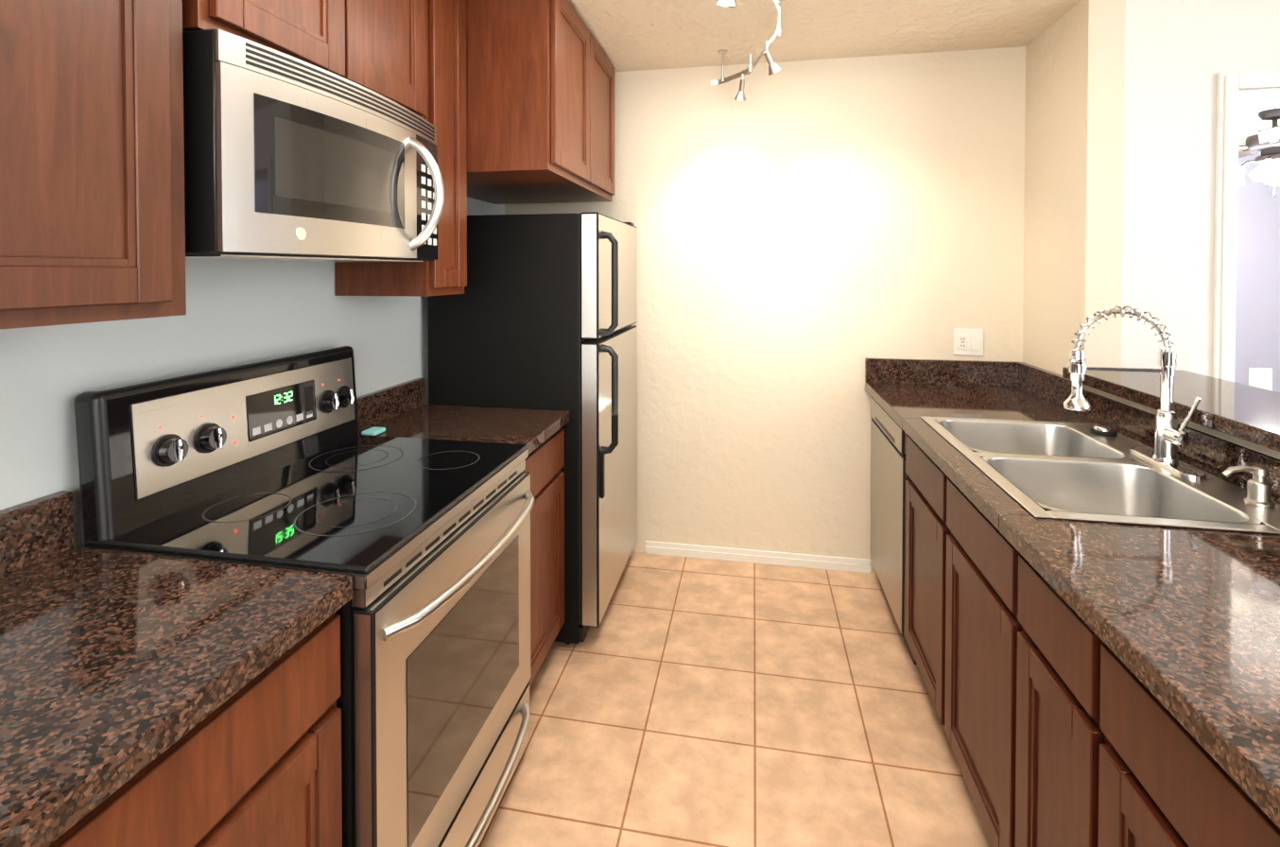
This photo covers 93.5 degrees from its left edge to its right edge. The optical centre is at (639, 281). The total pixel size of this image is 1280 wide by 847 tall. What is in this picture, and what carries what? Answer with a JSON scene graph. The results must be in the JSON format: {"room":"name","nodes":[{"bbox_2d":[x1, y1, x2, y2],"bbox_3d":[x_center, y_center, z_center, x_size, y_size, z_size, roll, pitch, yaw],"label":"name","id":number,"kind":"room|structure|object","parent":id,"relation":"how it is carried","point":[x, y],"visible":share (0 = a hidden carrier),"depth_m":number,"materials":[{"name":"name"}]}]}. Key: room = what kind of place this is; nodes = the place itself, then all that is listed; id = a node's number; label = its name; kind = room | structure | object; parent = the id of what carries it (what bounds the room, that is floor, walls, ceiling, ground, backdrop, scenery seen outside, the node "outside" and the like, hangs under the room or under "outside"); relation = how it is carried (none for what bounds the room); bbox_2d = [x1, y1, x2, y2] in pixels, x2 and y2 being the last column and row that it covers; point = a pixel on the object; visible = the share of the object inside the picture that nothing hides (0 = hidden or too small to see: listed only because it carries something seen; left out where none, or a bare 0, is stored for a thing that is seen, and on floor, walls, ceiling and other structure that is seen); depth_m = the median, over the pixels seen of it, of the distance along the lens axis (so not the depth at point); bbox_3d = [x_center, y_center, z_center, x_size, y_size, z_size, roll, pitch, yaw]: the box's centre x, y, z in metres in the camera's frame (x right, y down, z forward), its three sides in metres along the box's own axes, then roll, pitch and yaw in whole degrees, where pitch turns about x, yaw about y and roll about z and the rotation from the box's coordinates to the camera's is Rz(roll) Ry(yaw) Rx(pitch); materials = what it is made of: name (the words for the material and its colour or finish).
{"room":"kitchen","nodes":[
{"label":"kitchen","id":0,"kind":"room"},
{"bbox_2d":[0,196,506,547],"bbox_3d":[-1.328,0.207,0.313,0.120,2.460,6.160,0,1,11],"label":"wall","id":1,"kind":"structure","parent":0,"point":[238,311],"depth_m":1.43,"materials":[{"name":"grey"}]},
{"bbox_2d":[0,0,186,328],"bbox_3d":[-1.022,-0.475,0.679,0.334,1.083,0.816,0,1,11],"label":"upper cabinet","id":2,"kind":"object","parent":1,"relation":"attached to","point":[92,191],"visible":1,"depth_m":0.90,"materials":[{"name":"brown wood"}]},
{"bbox_2d":[182,0,426,119],"bbox_3d":[-0.870,-0.747,1.479,0.334,0.566,0.760,0,1,11],"label":"upper cabinet","id":3,"kind":"object","parent":1,"relation":"attached to","point":[377,46],"visible":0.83,"depth_m":1.45,"materials":[{"name":"brown wood"}]},
{"bbox_2d":[182,28,444,261],"bbox_3d":[-0.801,-0.256,1.474,0.476,0.408,0.760,0,1,11],"label":"microwave","id":4,"kind":"object","parent":3,"relation":"attached to","point":[289,158],"visible":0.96,"depth_m":1.22,"materials":[{"name":"silver metal"}]},
{"bbox_2d":[334,0,467,296],"bbox_3d":[-0.776,-0.497,1.981,0.334,1.083,0.244,0,1,11],"label":"upper cabinet","id":5,"kind":"object","parent":1,"relation":"attached to","point":[445,273],"visible":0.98,"depth_m":1.91,"materials":[{"name":"brown wood"}]},
{"bbox_2d":[466,0,614,204],"bbox_3d":[-0.516,-0.716,2.538,0.636,0.663,0.945,0,1,11],"label":"upper cabinet","id":6,"kind":"object","parent":1,"relation":"attached to","point":[540,101],"visible":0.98,"depth_m":2.07,"materials":[{"name":"brown wood"}]},
{"bbox_2d":[478,551,991,846],"bbox_3d":[2.468,1.442,1.570,7.120,0.050,10.000,0,1,11],"label":"floor","id":7,"kind":"structure","parent":0,"point":[680,701],"depth_m":1.90,"materials":[{"name":"tile"}]},
{"bbox_2d":[47,776,134,846],"bbox_3d":[-0.936,0.996,0.428,0.606,0.874,0.600,0,1,11],"label":"base cabinet","id":8,"kind":"object","parent":7,"relation":"on","point":[111,823],"depth_m":0.66,"materials":[{"name":"brown wood"}]},
{"bbox_2d":[134,612,342,846],"bbox_3d":[-0.857,0.989,0.846,0.606,0.874,0.530,0,1,11],"label":"base cabinet","id":9,"kind":"object","parent":7,"relation":"on","point":[255,761],"depth_m":0.87,"materials":[{"name":"brown wood"}]},
{"bbox_2d":[0,490,352,846],"bbox_3d":[-1.138,0.503,-0.694,0.622,0.145,3.643,0,1,11],"label":"countertop","id":10,"kind":"structure","parent":9,"relation":"on","point":[118,669],"depth_m":0.84,"materials":[{"name":"stone"}]},
{"bbox_2d":[74,345,535,846],"bbox_3d":[-0.674,0.812,1.468,0.712,1.210,0.762,0,1,11],"label":"range","id":11,"kind":"object","parent":7,"relation":"on","point":[283,463],"visible":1,"depth_m":1.30,"materials":[{"name":"silver metal"}]},
{"bbox_2d":[428,212,636,644],"bbox_3d":[-0.395,0.557,2.684,0.764,1.678,0.755,0,1,11],"label":"fridge","id":12,"kind":"object","parent":7,"relation":"on","point":[540,313],"visible":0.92,"depth_m":2.30,"materials":[{"name":"black metal"}]},
{"bbox_2d":[522,428,564,686],"bbox_3d":[-0.621,0.969,2.091,0.606,0.874,0.471,0,1,11],"label":"base cabinet","id":13,"kind":"object","parent":7,"relation":"on","point":[544,462],"visible":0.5,"depth_m":2.08,"materials":[{"name":"brown wood"}]},
{"bbox_2d":[356,377,570,454],"bbox_3d":[-0.613,0.457,2.084,0.622,0.145,0.477,0,1,11],"label":"countertop","id":14,"kind":"structure","parent":13,"relation":"on","point":[402,410],"depth_m":2.09,"materials":[{"name":"stone"}]},
{"bbox_2d":[361,426,385,435],"bbox_3d":[-0.858,0.484,1.939,0.050,0.015,0.065,0,1,11],"label":"sponge","id":15,"kind":"object","parent":14,"relation":"on","point":[373,431],"visible":0.96,"depth_m":1.92,"materials":[{"name":"teal"}]},
{"bbox_2d":[870,396,916,664],"bbox_3d":[1.316,0.959,2.431,0.627,0.862,0.610,0,1,11],"label":"dishwasher","id":16,"kind":"object","parent":7,"relation":"on","point":[890,475],"visible":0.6,"depth_m":2.40,"materials":[{"name":"silver metal"}]},
{"bbox_2d":[904,434,931,690],"bbox_3d":[1.223,0.973,1.860,0.639,0.874,0.534,0,1,11],"label":"base cabinet","id":17,"kind":"object","parent":7,"relation":"on","point":[918,464],"depth_m":2.01,"materials":[{"name":"brown wood"}]},
{"bbox_2d":[864,357,1279,829],"bbox_3d":[0.876,0.488,-0.009,0.682,0.152,5.737,0,1,11],"label":"countertop","id":18,"kind":"structure","parent":17,"relation":"on","point":[1183,624],"depth_m":1.06,"materials":[{"name":"stone"}]},
{"bbox_2d":[920,415,1279,534],"bbox_3d":[1.197,0.583,1.663,0.562,0.185,0.890,0,1,11],"label":"sink","id":19,"kind":"object","parent":18,"relation":"in","point":[1067,471],"visible":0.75,"depth_m":1.63,"materials":[{"name":"silver metal"}]},
{"bbox_2d":[1089,424,1117,436],"bbox_3d":[1.479,0.473,1.919,0.068,0.024,0.068,0,1,11],"label":"stopper","id":20,"kind":"object","parent":19,"relation":"on","point":[1101,430],"visible":1,"depth_m":1.90,"materials":[{"name":"silver metal"}]},
{"bbox_2d":[1221,465,1275,507],"bbox_3d":[1.354,0.453,1.342,0.095,0.084,0.048,0,1,11],"label":"soap dispenser","id":21,"kind":"object","parent":19,"relation":"on","point":[1258,490],"visible":1,"depth_m":1.33,"materials":[{"name":"silver metal"}]},
{"bbox_2d":[1063,305,1206,478],"bbox_3d":[1.310,0.278,1.639,0.275,0.424,0.250,0,1,11],"label":"faucet","id":22,"kind":"object","parent":18,"relation":"on","point":[1169,437],"visible":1,"depth_m":1.62,"materials":[{"name":"silver metal"}]},
{"bbox_2d":[927,459,991,835],"bbox_3d":[1.143,0.980,1.439,0.639,0.874,0.612,0,1,11],"label":"base cabinet","id":23,"kind":"object","parent":7,"relation":"on","point":[960,641],"depth_m":1.59,"materials":[{"name":"brown wood"}]},
{"bbox_2d":[987,523,1059,846],"bbox_3d":[1.071,0.986,1.057,0.639,0.874,0.440,0,1,11],"label":"base cabinet","id":24,"kind":"object","parent":7,"relation":"on","point":[1026,609],"depth_m":1.22,"materials":[{"name":"brown wood"}]},
{"bbox_2d":[1055,596,1279,846],"bbox_3d":[0.999,0.992,0.679,0.639,0.874,0.606,0,1,11],"label":"base cabinet","id":25,"kind":"object","parent":7,"relation":"on","point":[1063,727],"depth_m":0.88,"materials":[{"name":"brown wood"}]},
{"bbox_2d":[506,46,1024,572],"bbox_3d":[0.530,0.162,3.035,2.460,2.460,0.120,0,1,11],"label":"wall","id":26,"kind":"structure","parent":0,"point":[811,234],"depth_m":2.93,"materials":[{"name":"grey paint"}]},
{"bbox_2d":[644,540,870,573],"bbox_3d":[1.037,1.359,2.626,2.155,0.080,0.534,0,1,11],"label":"baseboard","id":27,"kind":"structure","parent":26,"relation":"attached to","point":[808,561],"depth_m":2.97,"materials":[{"name":"white wood"}]},
{"bbox_2d":[953,328,983,355],"bbox_3d":[1.520,0.282,2.782,0.127,0.123,0.010,0,1,11],"label":"electrical outlet plate","id":28,"kind":"object","parent":26,"relation":"attached to","point":[968,341],"visible":1,"depth_m":2.78,"materials":[{"name":"white plastic"}]},
{"bbox_2d":[568,0,1279,150],"bbox_3d":[2.468,-1.093,1.528,7.120,0.100,10.000,0,1,11],"label":"ceiling","id":29,"kind":"structure","parent":0,"point":[635,35],"depth_m":2.53,"materials":[{"name":"beige paint"}]},
{"bbox_2d":[710,0,784,100],"bbox_3d":[0.363,-0.914,2.077,0.330,0.276,1.445,0,1,11],"label":"spotlight","id":30,"kind":"object","parent":29,"relation":"attached to","point":[773,67],"visible":1,"depth_m":2.43,"materials":[{"name":"silver metal"}]},
{"bbox_2d":[1238,108,1279,197],"bbox_3d":[4.039,-0.807,3.869,1.331,0.550,1.266,0,1,11],"label":"ceiling fan","id":31,"kind":"object","parent":29,"relation":"hanging from","point":[1266,142],"visible":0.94,"depth_m":3.78,"materials":[{"name":"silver metal"}]},
{"bbox_2d":[1020,0,1279,524],"bbox_3d":[1.257,0.215,-0.176,0.120,2.460,6.160,0,1,11],"label":"wall","id":32,"kind":"structure","parent":0,"point":[1118,97],"depth_m":2.21,"materials":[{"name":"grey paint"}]},
{"bbox_2d":[1062,366,1279,460],"bbox_3d":[1.286,0.400,-0.353,0.395,0.073,5.216,0,1,11],"label":"bar","id":33,"kind":"object","parent":32,"relation":"on","point":[1245,416],"visible":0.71,"depth_m":1.69,"materials":[{"name":"stone"}]},
{"bbox_2d":[1211,69,1279,381],"bbox_3d":[2.531,0.335,2.128,0.954,2.144,0.163,0,1,11],"label":"door frame","id":34,"kind":"structure","parent":32,"relation":"attached to","point":[1234,89],"depth_m":2.13,"materials":[{"name":"white wood"}]},
{"bbox_2d":[1248,367,1272,390],"bbox_3d":[2.196,0.365,2.129,0.070,0.115,0.005,0,1,11],"label":"outlet","id":35,"kind":"object","parent":32,"relation":"attached to","point":[1260,377],"visible":0.58,"depth_m":2.13,"materials":[{"name":"white plastic"}]}
]}

